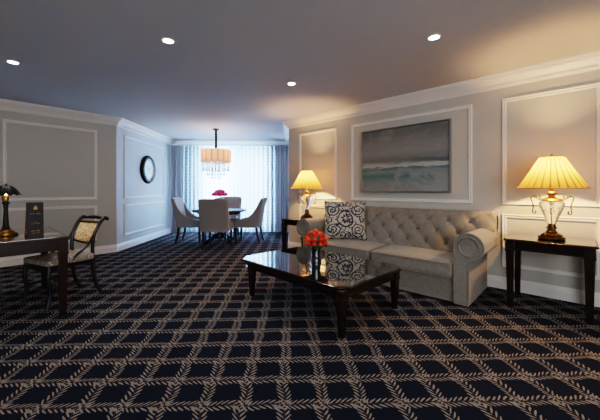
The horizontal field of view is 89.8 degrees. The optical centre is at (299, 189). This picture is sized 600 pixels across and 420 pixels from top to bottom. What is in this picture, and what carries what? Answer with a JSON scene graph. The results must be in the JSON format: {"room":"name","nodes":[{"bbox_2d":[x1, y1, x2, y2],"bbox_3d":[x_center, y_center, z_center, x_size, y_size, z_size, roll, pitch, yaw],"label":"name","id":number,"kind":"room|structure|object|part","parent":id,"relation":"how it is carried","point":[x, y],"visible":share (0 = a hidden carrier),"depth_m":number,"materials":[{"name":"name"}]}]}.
{"room":"hotel room","nodes":[
{"label":"hotel room","id":0,"kind":"room"},
{"bbox_2d":[0,110,116,257],"bbox_3d":[-5.412,-0.092,4.167,0.160,2.644,5.049,0,0,43],"label":"wall","id":1,"kind":"structure","parent":0,"point":[43,162],"depth_m":5.34,"materials":[{"name":"paint"}]},
{"bbox_2d":[2,119,96,200],"bbox_3d":[-4.285,-0.469,5.244,0.022,1.309,1.279,0,0,43],"label":"trim","id":2,"kind":"structure","parent":1,"relation":"attached to","point":[4,121],"depth_m":5.09,"materials":[{"name":"paint"}]},
{"bbox_2d":[2,205,96,242],"bbox_3d":[-4.285,0.627,5.244,0.022,0.655,1.279,0,0,43],"label":"trim","id":3,"kind":"structure","parent":1,"relation":"attached to","point":[94,206],"depth_m":5.36,"materials":[{"name":"paint"}]},
{"bbox_2d":[0,244,116,267],"bbox_3d":[-5.288,1.157,4.167,0.022,0.146,4.898,0,0,43],"label":"baseboard","id":4,"kind":"structure","parent":1,"relation":"attached to","point":[16,260],"depth_m":5.02,"materials":[{"name":"paint"}]},
{"bbox_2d":[0,98,121,125],"bbox_3d":[-5.231,-1.338,4.145,0.135,0.152,4.944,0,0,43],"label":"trim","id":5,"kind":"structure","parent":1,"relation":"attached to","point":[7,105],"depth_m":5.22,"materials":[{"name":"paint"}]},
{"bbox_2d":[117,126,170,243],"bbox_3d":[-3.749,-0.092,7.489,0.160,2.644,3.060,0,0,-1],"label":"wall","id":6,"kind":"structure","parent":0,"point":[137,217],"depth_m":6.76,"materials":[{"name":"paint"}]},
{"bbox_2d":[117,228,170,251],"bbox_3d":[-3.656,1.157,7.406,0.022,0.146,2.909,0,0,-1],"label":"baseboard","id":7,"kind":"structure","parent":6,"relation":"attached to","point":[124,245],"depth_m":6.90,"materials":[{"name":"paint"}]},
{"bbox_2d":[124,135,163,198],"bbox_3d":[-3.650,-0.469,7.168,0.022,1.309,1.919,0,0,-1],"label":"trim","id":8,"kind":"structure","parent":6,"relation":"attached to","point":[127,137],"depth_m":6.91,"materials":[{"name":"paint"}]},
{"bbox_2d":[124,201,163,235],"bbox_3d":[-3.650,0.627,7.168,0.022,0.655,1.919,0,0,-1],"label":"trim","id":9,"kind":"structure","parent":6,"relation":"attached to","point":[143,203],"depth_m":6.95,"materials":[{"name":"paint"}]},
{"bbox_2d":[117,118,176,144],"bbox_3d":[-3.599,-1.338,7.385,0.135,0.152,2.955,0,0,-1],"label":"trim","id":10,"kind":"structure","parent":6,"relation":"attached to","point":[126,124],"depth_m":6.93,"materials":[{"name":"paint"}]},
{"bbox_2d":[140,156,155,183],"bbox_3d":[-3.620,-0.476,7.201,0.075,0.670,0.670,0,0,-1],"label":"wall clock","id":11,"kind":"object","parent":6,"relation":"attached to","point":[147,167],"visible":1,"depth_m":7.14,"materials":[{"name":"metal"}]},
{"bbox_2d":[170,144,287,145],"bbox_3d":[-1.994,-1.278,8.629,3.361,0.035,0.220,0,0,-1],"label":"track","id":12,"kind":"object","parent":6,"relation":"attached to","point":[170,144],"visible":0.93,"depth_m":8.55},
{"bbox_2d":[171,145,182,232],"bbox_3d":[-3.496,-0.020,8.541,0.336,2.470,0.094,0,0,-1],"label":"drape","id":13,"kind":"object","parent":12,"relation":"hanging from","point":[176,150],"visible":0.77,"depth_m":8.54,"materials":[{"name":"fabric"}]},
{"bbox_2d":[183,146,275,231],"bbox_3d":[-1.985,-0.020,8.679,3.016,2.470,0.115,0,0,-1],"label":"sheer curtain","id":14,"kind":"object","parent":12,"relation":"hanging from","point":[251,177],"visible":0.55,"depth_m":8.69,"materials":[{"name":"fabric"}]},
{"bbox_2d":[275,146,288,231],"bbox_3d":[-0.501,-0.020,8.613,0.401,2.470,0.099,0,0,-1],"label":"drape","id":15,"kind":"object","parent":12,"relation":"hanging from","point":[282,200],"visible":0.88,"depth_m":8.61,"materials":[{"name":"fabric"}]},
{"bbox_2d":[0,231,599,419],"bbox_3d":[-0.968,1.280,3.237,12.227,0.100,9.821,0,0,43],"label":"floor","id":16,"kind":"structure","parent":0,"point":[174,331],"depth_m":2.36,"materials":[{"name":"carpet"}]},
{"bbox_2d":[0,226,68,314],"bbox_3d":[-3.000,0.846,3.109,1.240,0.768,0.780,0,0,43],"label":"writing desk","id":17,"kind":"object","parent":16,"relation":"on","point":[52,239],"visible":0.91,"depth_m":2.93,"materials":[{"name":"brown wood"}]},
{"bbox_2d":[0,183,21,236],"bbox_3d":[-2.970,0.200,3.040,0.248,0.524,0.248,0,0,0],"label":"desk lamp","id":18,"kind":"object","parent":17,"relation":"on","point":[6,191],"visible":1,"depth_m":3.02,"materials":[{"name":"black metal"}]},
{"bbox_3d":[-2.970,-0.001,3.040,0.248,0.124,0.248,0,0,0],"label":"lamp shade","id":19,"kind":"part","parent":18,"relation":"part of","materials":[{"name":"metal"}]},
{"bbox_3d":[-3.000,0.464,3.109,1.200,0.004,0.740,0,0,43],"label":"glass","id":20,"kind":"part","parent":17,"relation":"part of","materials":[{"name":"glass"}]},
{"bbox_2d":[25,202,43,236],"bbox_3d":[-2.658,0.294,3.009,0.089,0.334,0.128,0,0,35],"label":"menu card","id":21,"kind":"object","parent":17,"relation":"on","point":[34,217],"visible":1,"depth_m":2.98,"materials":[{"name":"black paper"}]},
{"bbox_3d":[-3.189,0.859,3.752,0.084,0.742,0.084,0,0,43],"label":"leg","id":22,"kind":"part","parent":17,"relation":"part of","materials":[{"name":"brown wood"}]},
{"bbox_3d":[-2.344,0.859,2.972,0.084,0.742,0.084,0,0,43],"label":"leg","id":23,"kind":"part","parent":17,"relation":"part of","materials":[{"name":"brown wood"}]},
{"bbox_2d":[21,215,108,309],"bbox_3d":[-2.674,0.776,3.461,0.502,0.921,0.661,0,0,25],"label":"desk chair","id":24,"kind":"object","parent":16,"relation":"on","point":[86,232],"visible":0.94,"depth_m":3.41,"materials":[{"name":"black wood"}]},
{"bbox_3d":[-3.004,1.020,3.290,0.064,0.426,0.048,0,0,-42],"label":"leg","id":25,"kind":"part","parent":24,"relation":"part of","materials":[{"name":"black wood"}]},
{"bbox_3d":[-2.589,1.020,3.099,0.048,0.426,0.064,0,0,1],"label":"leg","id":26,"kind":"part","parent":24,"relation":"part of","materials":[{"name":"black wood"}]},
{"bbox_3d":[-2.705,0.762,3.392,0.490,0.094,0.480,0,0,25],"label":"seat","id":27,"kind":"part","parent":24,"relation":"part of","materials":[{"name":"beige fabric"}]},
{"bbox_3d":[-2.707,0.818,3.390,0.500,0.055,0.505,0,0,25],"label":"seat frame","id":28,"kind":"part","parent":24,"relation":"part of","materials":[{"name":"black wood"}]},
{"bbox_3d":[-2.771,1.013,3.732,0.054,0.447,0.127,0,0,25],"label":"leg","id":29,"kind":"part","parent":24,"relation":"part of","materials":[{"name":"black wood"}]},
{"bbox_3d":[-2.769,0.566,3.761,0.048,0.491,0.195,0,0,19],"label":"post","id":30,"kind":"part","parent":24,"relation":"part of","materials":[{"name":"black wood"}]},
{"bbox_3d":[-2.597,0.625,3.629,0.428,0.058,0.058,0,0,25],"label":"rail","id":31,"kind":"part","parent":24,"relation":"part of","materials":[{"name":"black wood"}]},
{"bbox_3d":[-2.568,0.395,3.690,0.423,0.024,0.039,0,0,25],"label":"rail","id":32,"kind":"part","parent":24,"relation":"part of","materials":[{"name":"black wood"}]},
{"bbox_3d":[-2.549,0.345,3.733,0.491,0.058,0.044,0,0,25],"label":"rail","id":33,"kind":"part","parent":24,"relation":"part of","materials":[{"name":"black wood"}]},
{"bbox_3d":[-2.405,1.013,3.563,0.054,0.447,0.127,0,0,25],"label":"leg","id":34,"kind":"part","parent":24,"relation":"part of","materials":[{"name":"black wood"}]},
{"bbox_3d":[-2.384,0.566,3.584,0.048,0.491,0.195,0,0,31],"label":"post","id":35,"kind":"part","parent":24,"relation":"part of","materials":[{"name":"black wood"}]},
{"bbox_2d":[171,197,205,242],"bbox_3d":[-2.626,0.710,7.148,0.712,1.050,0.604,0,0,-2],"label":"dining chair","id":36,"kind":"object","parent":16,"relation":"on","point":[184,218],"visible":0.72,"depth_m":6.87,"materials":[{"name":"fabric"}]},
{"bbox_3d":[-2.817,1.046,6.916,0.119,0.377,0.048,0,0,-2],"label":"leg","id":37,"kind":"part","parent":36,"relation":"part of","materials":[{"name":"black wood"}]},
{"bbox_3d":[-2.312,1.045,6.924,0.048,0.370,0.048,0,0,-2],"label":"leg","id":38,"kind":"part","parent":36,"relation":"part of","materials":[{"name":"black wood"}]},
{"bbox_2d":[198,199,233,249],"bbox_3d":[-1.760,0.710,6.364,0.604,1.050,0.712,0,0,0],"label":"dining chair","id":39,"kind":"object","parent":16,"relation":"on","point":[214,216],"visible":1,"depth_m":6.11,"materials":[{"name":"fabric"}]},
{"bbox_3d":[-1.985,1.046,6.165,0.048,0.377,0.119,0,0,0],"label":"leg","id":40,"kind":"part","parent":39,"relation":"part of","materials":[{"name":"black wood"}]},
{"bbox_3d":[-1.760,0.527,6.116,0.569,0.685,0.214,0,0,0],"label":"backrest","id":41,"kind":"part","parent":39,"relation":"part of","materials":[{"name":"fabric"}]},
{"bbox_3d":[-1.535,1.046,6.165,0.048,0.377,0.119,0,0,0],"label":"leg","id":42,"kind":"part","parent":39,"relation":"part of","materials":[{"name":"black wood"}]},
{"bbox_3d":[-1.525,1.045,6.670,0.048,0.370,0.048,0,0,0],"label":"leg","id":43,"kind":"part","parent":39,"relation":"part of","materials":[{"name":"black wood"}]},
{"bbox_2d":[191,208,246,244],"bbox_3d":[-1.880,0.851,7.050,1.250,0.762,1.250,0,0,0],"label":"dining table","id":44,"kind":"object","parent":16,"relation":"on","point":[232,211],"visible":0.51,"depth_m":6.89,"materials":[{"name":"brown wood"}]},
{"bbox_2d":[215,196,241,238],"bbox_3d":[-1.880,0.710,7.856,0.604,1.050,0.712,0,0,0],"label":"dining chair","id":45,"kind":"object","parent":16,"relation":"on","point":[233,201],"visible":0.37,"depth_m":8.07,"materials":[{"name":"fabric"}]},
{"bbox_3d":[-1.880,0.527,8.104,0.569,0.685,0.214,0,0,0],"label":"backrest","id":46,"kind":"part","parent":45,"relation":"part of","materials":[{"name":"fabric"}]},
{"bbox_2d":[234,197,267,243],"bbox_3d":[-1.144,0.710,7.116,0.712,1.050,0.604,0,0,4],"label":"dining chair","id":47,"kind":"object","parent":16,"relation":"on","point":[255,220],"visible":1,"depth_m":6.84,"materials":[{"name":"fabric"}]},
{"bbox_3d":[-1.466,1.045,6.903,0.048,0.370,0.048,0,0,4],"label":"leg","id":48,"kind":"part","parent":47,"relation":"part of","materials":[{"name":"black wood"}]},
{"bbox_3d":[-0.961,1.046,6.878,0.119,0.377,0.048,0,0,4],"label":"leg","id":49,"kind":"part","parent":47,"relation":"part of","materials":[{"name":"black wood"}]},
{"bbox_3d":[-0.896,0.527,7.099,0.214,0.685,0.569,0,0,4],"label":"backrest","id":50,"kind":"part","parent":47,"relation":"part of","materials":[{"name":"fabric"}]},
{"bbox_2d":[281,216,315,248],"bbox_3d":[0.068,0.871,5.359,0.600,0.719,0.620,0,0,43],"label":"side table","id":51,"kind":"object","parent":16,"relation":"on","point":[293,221],"visible":0.23,"depth_m":5.31,"materials":[{"name":"brown wood"}]},
{"bbox_3d":[-0.278,0.885,5.340,0.080,0.690,0.080,0,0,43],"label":"leg","id":52,"kind":"part","parent":51,"relation":"part of","materials":[{"name":"brown wood"}]},
{"bbox_3d":[0.068,0.514,5.359,0.576,0.006,0.596,0,0,43],"label":"glass","id":53,"kind":"part","parent":51,"relation":"part of","materials":[{"name":"glass"}]},
{"bbox_2d":[291,169,322,217],"bbox_3d":[0.123,0.070,5.418,0.586,0.881,0.586,0,0,0],"label":"table lamp","id":54,"kind":"object","parent":51,"relation":"on","point":[306,179],"visible":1,"depth_m":5.31,"materials":[{"name":"yellow fabric"}]},
{"bbox_3d":[0.123,-0.174,5.418,0.584,0.320,0.584,0,0,0],"label":"lamp shade","id":55,"kind":"part","parent":54,"relation":"part of","materials":[{"name":"beige fabric"}]},
{"bbox_2d":[242,247,400,338],"bbox_3d":[0.184,1.018,3.373,1.060,0.424,1.600,0,0,-44],"label":"coffee table","id":56,"kind":"object","parent":16,"relation":"on","point":[341,277],"visible":0.99,"depth_m":3.04,"materials":[{"name":"brown wood"}]},
{"bbox_3d":[-0.556,1.032,3.497,0.082,0.395,0.082,0,0,-44],"label":"leg","id":57,"kind":"part","parent":56,"relation":"part of","materials":[{"name":"brown wood"}]},
{"bbox_2d":[310,242,320,262],"bbox_3d":[0.178,0.700,3.360,0.126,0.212,0.126,0,0,0],"label":"vase","id":58,"kind":"object","parent":56,"relation":"on","point":[315,253],"visible":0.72,"depth_m":3.31,"materials":[{"name":"glass"}]},
{"bbox_3d":[0.184,0.809,3.373,1.036,0.006,1.576,0,0,-44],"label":"glass","id":59,"kind":"part","parent":56,"relation":"part of","materials":[{"name":"black glass"}]},
{"bbox_3d":[0.347,1.032,2.499,0.082,0.395,0.082,0,0,-44],"label":"leg","id":60,"kind":"part","parent":56,"relation":"part of","materials":[{"name":"brown wood"}]},
{"bbox_3d":[0.980,1.032,3.117,0.082,0.395,0.082,0,0,-44],"label":"leg","id":61,"kind":"part","parent":56,"relation":"part of","materials":[{"name":"brown wood"}]},
{"bbox_2d":[296,206,499,306],"bbox_3d":[1.190,0.736,4.200,2.589,0.948,0.915,0,0,43],"label":"tufted sofa","id":62,"kind":"object","parent":16,"relation":"on","point":[439,253],"visible":0.68,"depth_m":3.69,"materials":[{"name":"fabric"}]},
{"bbox_3d":[0.345,0.833,4.979,0.278,0.755,0.860,0,0,43],"label":"arm","id":63,"kind":"part","parent":62,"relation":"part of","materials":[{"name":"fabric"}]},
{"bbox_2d":[324,201,366,239],"bbox_3d":[0.692,0.468,4.606,0.640,0.584,0.249,0,0,6],"label":"cushion","id":64,"kind":"object","parent":62,"relation":"on","point":[343,220],"visible":1,"depth_m":4.52,"materials":[{"name":"beige fabric"}]},
{"bbox_2d":[321,239,386,259],"bbox_3d":[0.730,0.857,4.447,1.002,0.204,0.635,0,0,43],"label":"seat cushion","id":65,"kind":"object","parent":62,"relation":"on","point":[352,247],"depth_m":4.20,"materials":[{"name":"fabric"}]},
{"bbox_3d":[1.370,0.550,4.395,2.540,0.577,0.384,0,0,43],"label":"backrest","id":66,"kind":"part","parent":62,"relation":"part of","materials":[{"name":"fabric"}]},
{"bbox_2d":[371,245,452,276],"bbox_3d":[1.468,0.857,3.760,1.002,0.204,0.635,0,0,43],"label":"seat cushion","id":67,"kind":"object","parent":62,"relation":"on","point":[423,260],"depth_m":3.55,"materials":[{"name":"fabric"}]},
{"bbox_3d":[2.027,0.833,3.414,0.278,0.755,0.860,0,0,43],"label":"arm","id":68,"kind":"part","parent":62,"relation":"part of","materials":[{"name":"fabric"}]},
{"bbox_2d":[503,233,598,324],"bbox_3d":[2.600,0.871,3.140,0.720,0.719,0.620,0,0,43],"label":"side table","id":69,"kind":"object","parent":16,"relation":"on","point":[515,243],"visible":1,"depth_m":2.97,"materials":[{"name":"brown wood"}]},
{"bbox_3d":[2.211,0.885,3.161,0.087,0.690,0.087,0,0,43],"label":"leg","id":70,"kind":"part","parent":69,"relation":"part of","materials":[{"name":"brown wood"}]},
{"bbox_3d":[2.551,0.885,3.527,0.087,0.690,0.087,0,0,43],"label":"leg","id":71,"kind":"part","parent":69,"relation":"part of","materials":[{"name":"brown wood"}]},
{"bbox_3d":[2.600,0.514,3.140,0.696,0.006,0.596,0,0,43],"label":"glass","id":72,"kind":"part","parent":69,"relation":"part of","materials":[{"name":"glass"}]},
{"bbox_2d":[517,154,590,240],"bbox_3d":[2.595,0.070,3.104,0.586,0.881,0.586,0,0,35],"label":"table lamp","id":73,"kind":"object","parent":69,"relation":"on","point":[551,172],"visible":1,"depth_m":3.01,"materials":[{"name":"yellow fabric"}]},
{"bbox_3d":[2.494,0.155,3.175,0.102,0.201,0.011,0,0,35],"label":"handle","id":74,"kind":"part","parent":73,"relation":"part of","materials":[{"name":"gold metal"}]},
{"bbox_3d":[2.595,-0.174,3.104,0.584,0.320,0.584,0,0,35],"label":"lamp shade","id":75,"kind":"part","parent":73,"relation":"part of","materials":[{"name":"beige fabric"}]},
{"bbox_3d":[2.595,-0.015,3.104,0.586,0.009,0.586,0,0,35],"label":"shade trim","id":76,"kind":"part","parent":73,"relation":"part of","materials":[{"name":"gold metal"}]},
{"bbox_3d":[2.696,0.155,3.034,0.102,0.201,0.011,0,0,35],"label":"handle","id":77,"kind":"part","parent":73,"relation":"part of","materials":[{"name":"gold metal"}]},
{"bbox_3d":[2.650,0.885,2.753,0.087,0.690,0.087,0,0,43],"label":"leg","id":78,"kind":"part","parent":69,"relation":"part of","materials":[{"name":"brown wood"}]},
{"bbox_2d":[0,0,599,140],"bbox_3d":[-0.968,-1.464,3.237,12.227,0.100,9.821,0,0,43],"label":"ceiling","id":79,"kind":"structure","parent":0,"point":[229,66],"depth_m":3.10,"materials":[{"name":"paint"}]},
{"bbox_2d":[5,60,19,64],"bbox_3d":[-3.180,-1.409,3.335,0.120,0.009,0.120,0,0,0],"label":"recessed light","id":80,"kind":"object","parent":79,"relation":"in","point":[8,61],"visible":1,"depth_m":3.34,"materials":[{"name":"white"}]},
{"bbox_2d":[161,37,174,43],"bbox_3d":[-1.250,-1.409,2.854,0.120,0.009,0.120,0,0,0],"label":"recessed light","id":81,"kind":"object","parent":79,"relation":"in","point":[166,40],"visible":1,"depth_m":2.85,"materials":[{"name":"white"}]},
{"bbox_2d":[200,128,230,178],"bbox_3d":[-1.960,-0.829,7.020,0.703,1.170,0.703,0,0,0],"label":"chandelier","id":82,"kind":"object","parent":79,"relation":"hanging from","point":[216,156],"visible":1,"depth_m":6.82,"materials":[{"name":"metal"}]},
{"bbox_3d":[-1.960,-0.772,7.020,0.606,0.363,0.606,0,0,-41],"label":"hanger frame","id":83,"kind":"part","parent":82,"relation":"part of","materials":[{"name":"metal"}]},
{"bbox_3d":[-1.960,-0.776,7.020,0.698,0.275,0.698,0,0,0],"label":"lamp shade","id":84,"kind":"part","parent":82,"relation":"part of","materials":[{"name":"beige fabric"}]},
{"bbox_3d":[-1.960,-1.156,7.020,0.060,0.484,0.057,0,0,-36],"label":"chain","id":85,"kind":"part","parent":82,"relation":"part of","materials":[{"name":"metal"}]},
{"bbox_2d":[427,34,440,40],"bbox_3d":[1.242,-1.409,2.789,0.120,0.009,0.120,0,0,0],"label":"recessed light","id":86,"kind":"object","parent":79,"relation":"in","point":[433,37],"visible":1,"depth_m":2.79,"materials":[{"name":"white"}]},
{"bbox_2d":[289,69,599,292],"bbox_3d":[2.613,-0.092,3.760,7.617,2.644,0.160,0,0,43],"label":"wall","id":87,"kind":"structure","parent":0,"point":[562,124],"depth_m":3.76,"materials":[{"name":"paint"}]},
{"bbox_2d":[299,204,324,236],"bbox_3d":[0.323,0.627,5.766,0.918,0.655,0.022,0,0,43],"label":"trim","id":88,"kind":"structure","parent":87,"relation":"attached to","point":[300,205],"depth_m":5.85,"materials":[{"name":"paint"}]},
{"bbox_2d":[299,128,336,199],"bbox_3d":[0.323,-0.469,5.766,0.918,1.309,0.022,0,0,43],"label":"trim","id":89,"kind":"structure","parent":87,"relation":"attached to","point":[331,129],"depth_m":5.51,"materials":[{"name":"paint"}]},
{"bbox_2d":[361,118,451,192],"bbox_3d":[1.551,-0.463,4.588,1.396,1.011,0.058,0,0,43],"label":"framed painting","id":90,"kind":"object","parent":87,"relation":"attached to","point":[413,158],"visible":1,"depth_m":4.50,"materials":[{"name":"fabric"}]},
{"bbox_2d":[351,104,471,203],"bbox_3d":[1.576,-0.469,4.600,1.881,1.309,0.022,0,0,43],"label":"trim","id":91,"kind":"structure","parent":87,"relation":"attached to","point":[469,107],"depth_m":4.34,"materials":[{"name":"paint"}]},
{"bbox_2d":[282,51,599,128],"bbox_3d":[2.433,-1.338,3.726,7.513,0.152,0.135,0,0,43],"label":"trim","id":92,"kind":"structure","parent":87,"relation":"attached to","point":[587,62],"depth_m":3.94,"materials":[{"name":"paint"}]},
{"bbox_2d":[288,242,599,306],"bbox_3d":[2.489,1.157,3.751,7.466,0.146,0.022,0,0,43],"label":"baseboard","id":93,"kind":"structure","parent":87,"relation":"attached to","point":[528,287],"depth_m":3.45,"materials":[{"name":"paint"}]},
{"bbox_2d":[502,82,599,206],"bbox_3d":[2.827,-0.469,3.436,0.881,1.309,0.022,0,0,43],"label":"trim","id":94,"kind":"structure","parent":87,"relation":"attached to","point":[593,85],"depth_m":3.41,"materials":[{"name":"paint"}]},
{"bbox_2d":[502,214,599,280],"bbox_3d":[2.827,0.627,3.436,0.881,0.655,0.022,0,0,43],"label":"trim","id":95,"kind":"structure","parent":87,"relation":"attached to","point":[504,216],"depth_m":3.38,"materials":[{"name":"paint"}]},
{"bbox_3d":[-0.186,-0.092,7.698,0.228,2.644,2.805,0,0,0],"label":"wall","id":96,"kind":"structure","parent":0,"visible":0},
{"bbox_2d":[283,123,288,143],"bbox_3d":[-0.332,-1.338,7.586,0.135,0.152,2.700,0,0,-2],"label":"trim","id":97,"kind":"structure","parent":96,"relation":"attached to","point":[286,130],"depth_m":7.08,"materials":[{"name":"paint"}]},
{"bbox_2d":[288,139,288,197],"bbox_3d":[-0.275,-0.469,7.594,0.022,1.309,1.800,0,0,-2],"label":"trim","id":98,"kind":"structure","parent":96,"relation":"attached to","point":[288,139],"depth_m":6.70,"materials":[{"name":"paint"}]},
{"bbox_3d":[-2.004,-0.092,8.980,3.719,2.644,0.241,0,0,0],"label":"wall","id":99,"kind":"structure","parent":0,"visible":0},
{"bbox_2d":[176,141,286,143],"bbox_3d":[-1.998,-1.338,8.831,3.401,0.152,0.135,0,0,-1],"label":"trim","id":100,"kind":"structure","parent":99,"relation":"attached to","point":[178,142],"depth_m":8.79,"materials":[{"name":"paint"}]}
]}

